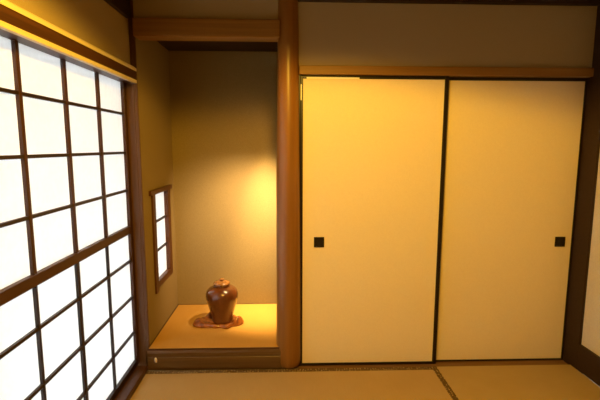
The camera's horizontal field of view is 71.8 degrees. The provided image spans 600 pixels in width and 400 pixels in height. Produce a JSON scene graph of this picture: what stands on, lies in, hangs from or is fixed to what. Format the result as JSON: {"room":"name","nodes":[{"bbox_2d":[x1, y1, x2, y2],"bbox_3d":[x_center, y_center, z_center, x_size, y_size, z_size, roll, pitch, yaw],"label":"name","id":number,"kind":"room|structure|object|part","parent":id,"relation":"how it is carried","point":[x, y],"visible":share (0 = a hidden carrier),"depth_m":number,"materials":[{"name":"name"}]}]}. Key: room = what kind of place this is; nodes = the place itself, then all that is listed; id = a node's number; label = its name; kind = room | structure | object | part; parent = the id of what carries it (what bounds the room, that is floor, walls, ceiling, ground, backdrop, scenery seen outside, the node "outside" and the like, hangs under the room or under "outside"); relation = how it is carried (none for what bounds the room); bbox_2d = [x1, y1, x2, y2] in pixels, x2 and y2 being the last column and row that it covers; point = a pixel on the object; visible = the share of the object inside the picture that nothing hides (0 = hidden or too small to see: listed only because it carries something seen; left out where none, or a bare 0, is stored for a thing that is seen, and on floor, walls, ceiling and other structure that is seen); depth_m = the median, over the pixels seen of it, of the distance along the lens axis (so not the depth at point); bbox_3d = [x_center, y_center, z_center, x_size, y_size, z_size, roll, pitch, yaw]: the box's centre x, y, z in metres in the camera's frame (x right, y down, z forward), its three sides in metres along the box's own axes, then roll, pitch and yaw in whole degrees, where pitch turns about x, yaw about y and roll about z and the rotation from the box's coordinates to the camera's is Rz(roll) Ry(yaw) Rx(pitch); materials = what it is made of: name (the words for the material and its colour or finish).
{"room":"traditional dwelling","nodes":[
{"label":"traditional dwelling","id":0,"kind":"room"},
{"bbox_2d":[7,0,177,344],"bbox_3d":[-0.955,0.089,1.152,0.126,2.260,3.990,0,7,-2],"label":"wall","id":1,"kind":"structure","parent":0,"point":[153,77],"depth_m":2.56,"materials":[{"name":"paint"}]},
{"bbox_2d":[0,0,139,399],"bbox_3d":[-0.946,0.337,0.837,0.132,1.783,3.302,0,7,-2],"label":"window","id":2,"kind":"structure","parent":1,"relation":"in","point":[69,319],"depth_m":1.72,"materials":[{"name":"white paper"}]},
{"bbox_3d":[-0.989,0.253,1.829,0.032,0.043,1.235,0,7,-2],"label":"rail","id":3,"kind":"part","parent":2,"relation":"part of","materials":[{"name":"brown wood"}]},
{"bbox_3d":[-0.992,1.076,1.935,0.030,0.035,1.235,0,7,-2],"label":"rail","id":4,"kind":"part","parent":2,"relation":"part of","materials":[{"name":"brown wood"}]},
{"bbox_2d":[104,0,129,17],"bbox_3d":[-0.897,-0.890,0.664,0.023,0.192,3.270,0,7,-2],"label":"beam","id":5,"kind":"structure","parent":1,"relation":"attached to","point":[122,6],"depth_m":2.19,"materials":[{"name":"brown wood"}]},
{"bbox_2d":[114,365,147,399],"bbox_3d":[-0.955,1.241,0.932,0.147,0.032,3.259,0,7,-2],"label":"sill","id":6,"kind":"structure","parent":1,"relation":"attached to","point":[138,374],"depth_m":2.36,"materials":[{"name":"brown wood"}]},
{"bbox_2d":[126,0,149,365],"bbox_3d":[-0.991,-0.084,2.490,0.112,2.260,0.090,0,7,-2],"label":"post","id":7,"kind":"object","parent":1,"relation":"attached to","point":[131,88],"visible":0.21,"depth_m":2.46,"materials":[{"name":"brown wood"}]},
{"bbox_2d":[149,184,172,293],"bbox_3d":[-0.954,0.252,2.844,0.049,0.678,0.467,0,7,-2],"label":"window","id":8,"kind":"structure","parent":1,"relation":"in","point":[160,197],"depth_m":2.90,"materials":[{"name":"white paper"}]},
{"bbox_3d":[-0.953,-0.069,2.803,0.049,0.030,0.467,0,7,-2],"label":"head rail","id":9,"kind":"part","parent":8,"relation":"part of","materials":[{"name":"brown wood"}]},
{"bbox_3d":[-0.959,0.544,2.887,0.041,0.043,0.288,0,7,-2],"label":"sill rail","id":10,"kind":"part","parent":8,"relation":"part of","materials":[{"name":"brown wood"}]},
{"bbox_2d":[133,0,277,18],"bbox_3d":[-0.517,-1.111,2.363,0.835,0.188,0.070,0,7,-2],"label":"wall","id":11,"kind":"structure","parent":0,"point":[208,9],"depth_m":2.33,"materials":[{"name":"paint"}]},
{"bbox_2d":[132,18,279,41],"bbox_3d":[-0.523,-0.969,2.366,0.818,0.098,0.110,0,7,-2],"label":"lintel","id":12,"kind":"object","parent":11,"relation":"attached to","point":[144,29],"visible":0.87,"depth_m":2.31,"materials":[{"name":"brown wood"}]},
{"bbox_2d":[148,303,278,350],"bbox_3d":[-0.543,0.883,2.916,0.808,0.034,0.724,0,7,-2],"label":"floor","id":13,"kind":"structure","parent":0,"point":[258,330],"depth_m":2.79,"materials":[{"name":"brown wood"}]},
{"bbox_2d":[147,349,281,369],"bbox_3d":[-0.525,0.979,2.593,0.823,0.127,0.071,0,7,-2],"label":"beam","id":14,"kind":"structure","parent":13,"relation":"attached to","point":[258,358],"depth_m":2.56,"materials":[{"name":"brown wood"}]},
{"bbox_2d":[193,312,243,328],"bbox_3d":[-0.571,0.834,2.913,0.354,0.067,0.200,0,7,-2],"label":"stand","id":15,"kind":"object","parent":13,"relation":"on","point":[204,322],"visible":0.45,"depth_m":2.86,"materials":[{"name":"brown wood"}]},
{"bbox_2d":[206,278,237,323],"bbox_3d":[-0.544,0.693,2.893,0.223,0.304,0.223,0,7,-2],"label":"lidded jar","id":16,"kind":"object","parent":15,"relation":"on","point":[221,298],"visible":1,"depth_m":2.83,"materials":[{"name":"brown ceramic"}]},
{"bbox_3d":[-0.543,0.570,2.877,0.116,0.028,0.116,0,7,-2],"label":"lid","id":17,"kind":"part","parent":16,"relation":"part of","materials":[{"name":"orange ceramic"}]},
{"bbox_2d":[157,41,277,51],"bbox_3d":[-0.541,-1.056,2.717,0.809,0.019,0.620,0,7,-2],"label":"ceiling","id":18,"kind":"structure","parent":0,"point":[169,45],"depth_m":2.88,"materials":[{"name":"brown wood"}]},
{"bbox_2d":[169,51,277,303],"bbox_3d":[-0.605,-0.125,3.199,1.000,2.360,0.100,0,7,-2],"label":"wall","id":19,"kind":"structure","parent":0,"point":[224,103],"depth_m":3.14,"materials":[{"name":"paint"}]},
{"bbox_2d":[132,366,599,395],"bbox_3d":[0.407,1.263,1.379,3.000,0.120,4.050,0,7,-2],"label":"floor","id":20,"kind":"structure","parent":0,"point":[297,366],"depth_m":2.63,"materials":[{"name":"brown wood"}]},
{"bbox_2d":[276,0,299,368],"bbox_3d":[-0.070,-0.082,2.493,0.155,2.260,0.155,0,7,-2],"label":"pillar","id":21,"kind":"structure","parent":20,"relation":"on","point":[287,155],"depth_m":2.44,"materials":[{"name":"brown wood"}]},
{"bbox_2d":[130,366,452,399],"bbox_3d":[-0.041,1.123,2.113,1.757,0.036,0.930,0,7,-2],"label":"mat","id":22,"kind":"object","parent":20,"relation":"on","point":[365,383],"visible":1,"depth_m":2.40,"materials":[{"name":"wicker"}]},
{"bbox_2d":[298,360,567,367],"bbox_3d":[0.850,1.059,2.667,1.730,0.024,0.124,0,7,-2],"label":"sill","id":23,"kind":"structure","parent":20,"relation":"on","point":[517,362],"depth_m":2.65,"materials":[{"name":"brown wood"}]},
{"bbox_2d":[431,365,599,399],"bbox_3d":[1.298,1.177,1.723,0.891,0.036,1.804,0,7,-2],"label":"mat","id":24,"kind":"object","parent":20,"relation":"on","point":[512,382],"visible":0.9,"depth_m":2.42,"materials":[{"name":"wicker"}]},
{"bbox_2d":[563,5,599,373],"bbox_3d":[1.769,-0.065,2.526,0.099,2.294,0.185,0,7,-2],"label":"post","id":25,"kind":"object","parent":20,"relation":"on","point":[590,148],"visible":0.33,"depth_m":2.50,"materials":[{"name":"brown wood"}]},
{"bbox_2d":[298,2,596,67],"bbox_3d":[0.835,-0.992,2.423,1.771,0.433,0.070,0,7,-2],"label":"wall","id":26,"kind":"structure","parent":0,"point":[330,34],"depth_m":2.39,"materials":[{"name":"paint"}]},
{"bbox_2d":[298,75,299,365],"bbox_3d":[-0.006,0.160,2.537,0.010,1.788,0.064,0,7,-2],"label":"door frame","id":27,"kind":"structure","parent":26,"relation":"attached to","point":[299,75],"depth_m":2.42,"materials":[{"name":"black paint"}]},
{"bbox_2d":[300,75,448,365],"bbox_3d":[0.436,0.162,2.535,0.872,1.787,0.026,0,7,-2],"label":"door","id":28,"kind":"structure","parent":26,"relation":"in","point":[373,148],"depth_m":2.52,"materials":[{"name":"beige paper"}]},
{"bbox_3d":[0.116,0.257,2.527,0.062,0.062,0.006,0,7,-2],"label":"handle","id":29,"kind":"part","parent":28,"relation":"part of","materials":[{"name":"metal"}]},
{"bbox_3d":[0.429,1.040,2.650,0.832,0.017,0.024,0,7,-2],"label":"rail","id":30,"kind":"part","parent":28,"relation":"part of","materials":[{"name":"black paint"}]},
{"bbox_3d":[0.433,-0.715,2.422,0.832,0.019,0.024,0,7,-2],"label":"rail","id":31,"kind":"part","parent":28,"relation":"part of","materials":[{"name":"black paint"}]},
{"bbox_2d":[299,65,593,77],"bbox_3d":[0.857,-0.752,2.439,1.725,0.050,0.082,0,7,-2],"label":"rail","id":32,"kind":"object","parent":26,"relation":"attached to","point":[509,72],"visible":0.78,"depth_m":2.40,"materials":[{"name":"brown wood"}]},
{"bbox_2d":[298,0,599,5],"bbox_3d":[0.854,-1.158,2.344,1.735,0.084,0.045,0,7,-2],"label":"trim","id":33,"kind":"structure","parent":26,"relation":"attached to","point":[477,2],"depth_m":2.34,"materials":[{"name":"brown wood"}]},
{"bbox_2d":[436,77,586,361],"bbox_3d":[1.274,0.157,2.588,0.885,1.787,0.026,0,7,-2],"label":"door","id":34,"kind":"structure","parent":26,"relation":"in","point":[513,145],"depth_m":2.57,"materials":[{"name":"beige paper"}]},
{"bbox_3d":[1.276,1.038,2.703,0.854,0.011,0.024,0,7,-2],"label":"rail","id":35,"kind":"part","parent":34,"relation":"part of","materials":[{"name":"black paint"}]},
{"bbox_3d":[1.280,-0.720,2.475,0.854,0.019,0.024,0,7,-2],"label":"rail","id":36,"kind":"part","parent":34,"relation":"part of","materials":[{"name":"black paint"}]},
{"bbox_3d":[1.632,0.262,2.603,0.062,0.062,0.006,0,7,-2],"label":"handle","id":37,"kind":"part","parent":34,"relation":"part of","materials":[{"name":"metal"}]},
{"bbox_2d":[581,153,599,355],"bbox_3d":[1.831,0.086,0.842,0.085,2.160,3.195,0,7,-2],"label":"wall","id":38,"kind":"structure","parent":0,"point":[590,334],"depth_m":2.44,"materials":[{"name":"paint"}]},
{"bbox_2d":[577,345,599,385],"bbox_3d":[1.821,1.175,0.983,0.101,0.163,3.195,0,7,-2],"label":"baseboard","id":39,"kind":"structure","parent":38,"relation":"attached to","point":[588,363],"depth_m":2.46,"materials":[{"name":"brown wood"}]}
]}

